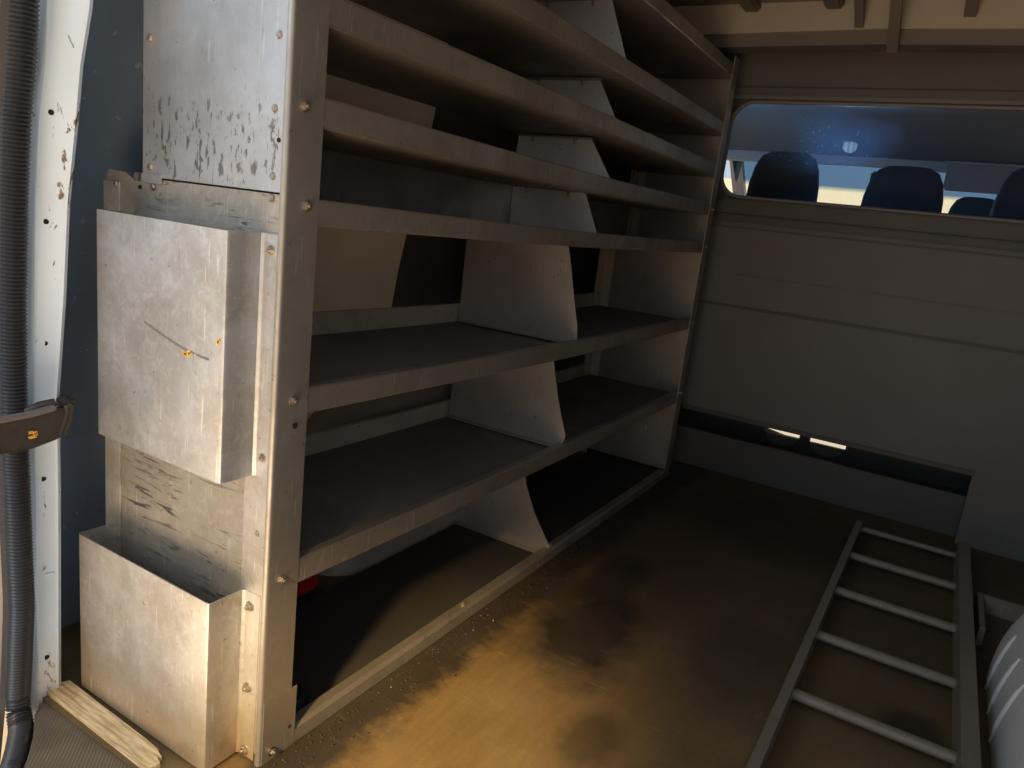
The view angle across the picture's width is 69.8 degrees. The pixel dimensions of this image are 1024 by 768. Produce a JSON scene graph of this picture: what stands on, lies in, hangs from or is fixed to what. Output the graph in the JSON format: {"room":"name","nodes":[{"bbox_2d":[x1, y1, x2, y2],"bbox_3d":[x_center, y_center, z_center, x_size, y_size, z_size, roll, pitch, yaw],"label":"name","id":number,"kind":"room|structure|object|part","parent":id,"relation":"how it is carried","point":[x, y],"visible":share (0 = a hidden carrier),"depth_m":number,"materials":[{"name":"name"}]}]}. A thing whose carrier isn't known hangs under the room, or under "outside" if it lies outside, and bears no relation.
{"room":"vehicle interior","nodes":[
{"label":"vehicle interior","id":0,"kind":"room"},
{"bbox_2d":[24,702,129,767],"bbox_3d":[-0.153,0.890,0.730,2.045,0.069,0.464,14,15,29],"label":"floor mat","id":1,"kind":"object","parent":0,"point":[57,742],"depth_m":1.31,"materials":[{"name":"plastic"}]},
{"bbox_2d":[79,522,260,767],"bbox_3d":[-0.640,0.477,1.348,0.419,0.323,0.072,14,15,29],"label":"pocket","id":2,"kind":"object","parent":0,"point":[180,666],"visible":1,"depth_m":1.30,"materials":[{"name":"metal"}]},
{"bbox_2d":[59,0,624,627],"bbox_3d":[-0.180,-0.465,2.337,0.335,1.890,2.520,14,15,29],"label":"wall","id":3,"kind":"structure","parent":0,"point":[355,269],"depth_m":1.58,"materials":[{"name":"metal"}]},
{"bbox_2d":[0,0,7,759],"bbox_3d":[-0.847,-0.082,1.211,0.291,2.130,0.019,14,15,29],"label":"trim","id":4,"kind":"structure","parent":3,"relation":"attached to","point":[3,585],"depth_m":1.31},
{"bbox_2d":[0,0,39,767],"bbox_3d":[-0.712,-0.186,1.055,0.150,1.829,0.381,1,14,-23],"label":"corrugated hose","id":5,"kind":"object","parent":3,"relation":"attached to","point":[21,52],"depth_m":1.20,"materials":[{"name":"plastic"}]},
{"bbox_2d":[0,394,75,453],"bbox_3d":[-0.822,0.079,1.121,0.081,0.077,0.416,10,13,13],"label":"strap","id":6,"kind":"object","parent":3,"relation":"attached to","point":[40,423],"visible":1,"depth_m":1.20,"materials":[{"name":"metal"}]},
{"bbox_2d":[26,0,92,718],"bbox_3d":[-0.761,-0.237,1.209,0.396,1.850,0.080,14,15,29],"label":"trim","id":7,"kind":"structure","parent":3,"relation":"attached to","point":[64,25],"depth_m":1.22,"materials":[{"name":"white paint"}]},
{"bbox_2d":[673,0,1023,53],"bbox_3d":[1.283,-1.208,2.489,1.740,0.160,0.115,14,15,29],"label":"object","id":8,"kind":"structure","parent":3,"relation":"attached to","point":[997,26],"depth_m":2.50,"materials":[{"name":"paint"}]},
{"bbox_2d":[943,161,1023,193],"bbox_3d":[2.501,-1.050,3.765,0.530,0.149,0.043,14,15,29],"label":"sun visor","id":9,"kind":"object","parent":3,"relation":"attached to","point":[974,177],"visible":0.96,"depth_m":3.80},
{"bbox_3d":[2.503,-1.115,3.740,0.530,0.011,0.012,14,15,29],"label":"visor rod","id":10,"kind":"part","parent":9,"relation":"part of","materials":[{"name":"grey plastic"}]},
{"bbox_2d":[43,448,1023,767],"bbox_3d":[0.541,0.646,2.053,2.280,0.030,2.555,14,15,29],"label":"floor","id":11,"kind":"structure","parent":0,"point":[673,644],"depth_m":1.80,"materials":[{"name":"brown wood"}]},
{"bbox_2d":[48,680,161,767],"bbox_3d":[-0.754,0.629,1.360,0.333,0.009,0.043,14,15,30],"label":"batten","id":12,"kind":"object","parent":11,"relation":"on","point":[72,698],"visible":1,"depth_m":1.35,"materials":[{"name":"brown wood"}]},
{"bbox_2d":[306,383,455,575],"bbox_3d":[-0.292,0.222,2.411,0.290,0.440,1.050,14,15,29],"label":"wheel arch","id":13,"kind":"object","parent":11,"relation":"on","point":[346,414],"visible":0.09,"depth_m":2.14,"materials":[{"name":"grey metal"}]},
{"bbox_2d":[103,0,739,766],"bbox_3d":[0.019,-0.334,2.161,0.474,1.700,2.202,14,15,29],"label":"shelving unit","id":14,"kind":"object","parent":11,"relation":"on","point":[241,132],"depth_m":1.74,"materials":[{"name":"metal"}]},
{"bbox_2d":[97,209,277,483],"bbox_3d":[-0.545,-0.068,1.208,0.369,0.392,0.068,14,15,29],"label":"pocket","id":15,"kind":"object","parent":14,"relation":"attached to","point":[186,311],"visible":1,"depth_m":1.16,"materials":[{"name":"metal"}]},
{"bbox_2d":[181,350,195,357],"bbox_3d":[-0.506,-0.048,1.148,0.035,0.012,0.001,14,15,29],"label":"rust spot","id":16,"kind":"object","parent":15,"relation":"attached to","point":[184,353],"depth_m":1.15,"materials":[{"name":"orange metal"}]},
{"bbox_3d":[-0.589,0.137,1.312,0.453,0.980,0.003,14,15,29],"label":"panel","id":17,"kind":"part","parent":14,"relation":"part of","materials":[{"name":"metal"}]},
{"bbox_3d":[-0.443,-0.661,1.098,0.347,0.705,0.004,14,15,29],"label":"panel","id":18,"kind":"part","parent":14,"relation":"part of","materials":[{"name":"metal"}]},
{"bbox_3d":[-0.336,-0.148,1.154,0.012,1.700,0.082,14,15,29],"label":"upright post","id":19,"kind":"part","parent":14,"relation":"part of","materials":[{"name":"metal"}]},
{"bbox_3d":[-0.427,0.623,1.453,0.052,0.026,0.052,14,15,29],"label":"rubber cap","id":20,"kind":"part","parent":14,"relation":"part of","materials":[{"name":"black rubber"}]},
{"bbox_2d":[296,574,323,605],"bbox_3d":[-0.538,0.454,1.848,0.100,0.158,0.100,14,15,29],"label":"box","id":21,"kind":"object","parent":14,"relation":"on","point":[307,589],"visible":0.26,"depth_m":1.84,"materials":[{"name":"plastic"}]},
{"bbox_3d":[-0.032,0.490,2.319,0.334,0.003,2.182,14,15,29],"label":"shelf","id":22,"kind":"part","parent":14,"relation":"part of","materials":[{"name":"grey metal"}]},
{"bbox_3d":[-0.032,0.148,2.266,0.429,0.011,2.182,14,15,29],"label":"shelf","id":23,"kind":"part","parent":14,"relation":"part of","materials":[{"name":"grey metal"}]},
{"bbox_3d":[0.004,-0.153,2.198,0.429,0.011,2.182,14,15,29],"label":"shelf","id":24,"kind":"part","parent":14,"relation":"part of","materials":[{"name":"grey metal"}]},
{"bbox_3d":[0.036,-0.427,2.135,0.429,0.011,2.182,14,15,29],"label":"shelf","id":25,"kind":"part","parent":14,"relation":"part of","materials":[{"name":"grey metal"}]},
{"bbox_3d":[0.095,-0.560,2.079,0.331,0.011,2.182,14,15,29],"label":"shelf","id":26,"kind":"part","parent":14,"relation":"part of","materials":[{"name":"grey metal"}]},
{"bbox_3d":[0.112,-0.706,2.046,0.331,0.007,2.182,14,15,29],"label":"shelf","id":27,"kind":"part","parent":14,"relation":"part of","materials":[{"name":"metal"}]},
{"bbox_3d":[0.131,-0.858,2.012,0.331,0.007,2.182,14,15,29],"label":"shelf","id":28,"kind":"part","parent":14,"relation":"part of","materials":[{"name":"metal"}]},
{"bbox_3d":[0.362,-0.166,3.224,0.045,0.985,0.071,14,15,29],"label":"post","id":29,"kind":"part","parent":14,"relation":"part of","materials":[{"name":"metal"}]},
{"bbox_3d":[0.532,-0.953,2.993,0.035,0.670,0.081,14,15,29],"label":"post","id":30,"kind":"part","parent":14,"relation":"part of","materials":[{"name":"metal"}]},
{"bbox_3d":[0.585,-0.465,3.088,0.430,1.635,0.004,14,15,29],"label":"panel","id":31,"kind":"part","parent":14,"relation":"part of","materials":[{"name":"metal"}]},
{"bbox_3d":[0.154,-1.058,1.966,0.331,0.003,2.182,14,15,29],"label":"shelf","id":32,"kind":"part","parent":14,"relation":"part of","materials":[{"name":"metal"}]},
{"bbox_3d":[0.753,-0.418,2.960,0.010,1.680,0.070,14,15,29],"label":"upright post","id":33,"kind":"part","parent":14,"relation":"part of","materials":[{"name":"metal"}]},
{"bbox_2d":[262,487,670,767],"bbox_3d":[0.111,0.566,2.102,0.132,0.005,2.046,14,15,29],"label":"dirt","id":34,"kind":"object","parent":11,"relation":"on","point":[357,709],"visible":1,"depth_m":1.74,"materials":[{"name":"brown soil"}]},
{"bbox_2d":[746,520,980,767],"bbox_3d":[0.854,0.702,1.714,0.388,0.078,2.215,14,15,29],"label":"ladder","id":35,"kind":"object","parent":11,"relation":"on","point":[965,752],"visible":1,"depth_m":1.81,"materials":[{"name":"metal"}]},
{"bbox_3d":[0.708,0.677,1.798,0.021,0.056,2.215,14,15,29],"label":"rail","id":36,"kind":"part","parent":35,"relation":"part of","materials":[{"name":"metal"}]},
{"bbox_3d":[1.004,0.740,1.629,0.034,0.078,2.215,14,15,29],"label":"rail","id":37,"kind":"part","parent":35,"relation":"part of","materials":[{"name":"metal"}]},
{"bbox_2d":[973,592,1023,645],"bbox_3d":[1.423,0.696,2.102,0.165,0.055,0.260,14,15,29],"label":"bracket","id":38,"kind":"object","parent":11,"relation":"on","point":[984,603],"visible":0.98,"depth_m":2.19,"materials":[{"name":"metal"}]},
{"bbox_2d":[984,613,1023,767],"bbox_3d":[1.255,0.689,1.413,0.510,0.336,1.080,14,15,29],"label":"wheel arch","id":39,"kind":"object","parent":11,"relation":"on","point":[1004,686],"visible":1,"depth_m":1.60,"materials":[{"name":"paint"}]},
{"bbox_2d":[569,51,1023,561],"bbox_3d":[1.253,-0.433,2.880,2.320,1.860,0.078,14,15,29],"label":"wall","id":40,"kind":"structure","parent":0,"point":[896,335],"depth_m":2.79,"materials":[{"name":"metal"}]},
{"bbox_2d":[671,421,966,536],"bbox_3d":[1.284,0.386,3.211,2.000,0.195,0.240,14,15,29],"label":"trim","id":41,"kind":"structure","parent":40,"relation":"attached to","point":[934,507],"depth_m":3.08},
{"bbox_2d":[720,99,1023,223],"bbox_3d":[1.500,-0.811,2.668,1.473,0.391,0.031,14,15,29],"label":"window","id":42,"kind":"structure","parent":40,"relation":"in","point":[755,101],"depth_m":2.75,"materials":[{"name":"clear glass"}]},
{"bbox_3d":[1.346,-1.196,2.710,2.320,0.285,0.030,14,15,29],"label":"panel","id":43,"kind":"part","parent":40,"relation":"part of","materials":[{"name":"grey metal"}]},
{"bbox_2d":[729,104,1023,164],"bbox_3d":[1.769,-1.222,3.363,2.100,0.205,1.500,14,15,29],"label":"ceiling","id":44,"kind":"structure","parent":40,"relation":"attached to","point":[982,136],"depth_m":3.75,"materials":[{"name":"fabric"}]},
{"bbox_2d":[665,0,978,52],"bbox_3d":[0.773,-1.084,1.664,1.840,0.185,2.520,14,15,29],"label":"ceiling","id":45,"kind":"structure","parent":0,"point":[971,6],"depth_m":2.44,"materials":[{"name":"beige metal"}]},
{"bbox_2d":[678,407,971,491],"bbox_3d":[1.379,0.181,3.288,2.000,0.280,0.058,14,15,29],"label":"trim","id":46,"kind":"structure","parent":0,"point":[934,475],"depth_m":3.26,"materials":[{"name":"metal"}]},
{"bbox_3d":[1.243,0.212,3.374,0.160,0.034,0.010,14,15,29],"label":"lit seat rail","id":47,"kind":"part","parent":46,"relation":"part of","materials":[{"name":"beige"}]},
{"bbox_3d":[1.413,0.254,3.277,0.150,0.038,0.010,14,15,29],"label":"lit seat rail","id":48,"kind":"part","parent":46,"relation":"part of","materials":[{"name":"beige"}]},
{"bbox_2d":[727,149,950,172],"bbox_3d":[2.144,-1.198,4.036,2.000,0.081,0.060,14,15,29],"label":"trim","id":49,"kind":"structure","parent":0,"point":[733,155],"depth_m":4.13,"materials":[{"name":"grey plastic"}]},
{"bbox_2d":[842,142,857,152],"bbox_3d":[1.842,-1.296,4.000,0.084,0.075,0.084,14,15,29],"label":"lamp","id":50,"kind":"object","parent":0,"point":[849,147],"visible":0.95,"depth_m":3.98,"materials":[{"name":"white plastic"}]},
{"bbox_3d":[1.863,0.324,4.207,2.000,0.050,2.020,14,15,29],"label":"floor","id":51,"kind":"structure","parent":0,"visible":0},
{"bbox_2d":[746,151,1023,219],"bbox_3d":[1.635,-0.246,3.284,1.460,1.408,0.590,14,15,29],"label":"seat","id":52,"kind":"object","parent":51,"relation":"on","point":[777,174],"visible":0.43,"depth_m":2.94,"materials":[{"name":"black fabric"}]},
{"bbox_2d":[948,197,993,216],"bbox_3d":[2.298,-0.283,3.920,0.480,1.352,0.600,14,15,29],"label":"passenger seat","id":53,"kind":"object","parent":51,"relation":"on","point":[975,206],"visible":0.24,"depth_m":3.54,"materials":[{"name":"black fabric"}]},
{"bbox_3d":[0.966,-0.729,4.279,0.060,1.750,2.140,14,15,29],"label":"wall","id":54,"kind":"structure","parent":0,"visible":0},
{"bbox_2d":[730,161,745,195],"bbox_3d":[1.530,-1.194,4.915,0.081,0.600,0.884,13,14,27],"label":"trim","id":55,"kind":"structure","parent":54,"relation":"attached to","point":[737,170],"depth_m":4.67,"materials":[{"name":"grey plastic"}]},
{"label":"outside","id":56,"kind":"structure","parent":0,"visible":0},
{"bbox_2d":[724,178,961,212],"bbox_3d":[6.055,-1.776,11.732,28.000,3.170,7.000,14,15,29],"label":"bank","id":57,"kind":"object","parent":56,"point":[826,194],"depth_m":14.64,"materials":[{"name":"beige"}]},
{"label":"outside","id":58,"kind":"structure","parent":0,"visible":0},
{"bbox_2d":[0,708,9,763],"bbox_3d":[2.030,0.709,5.710,80.000,0.020,70.000,14,15,29],"label":"ground","id":59,"kind":"structure","parent":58,"point":[5,732],"depth_m":2.23,"materials":[{"name":"beige"}]}
]}

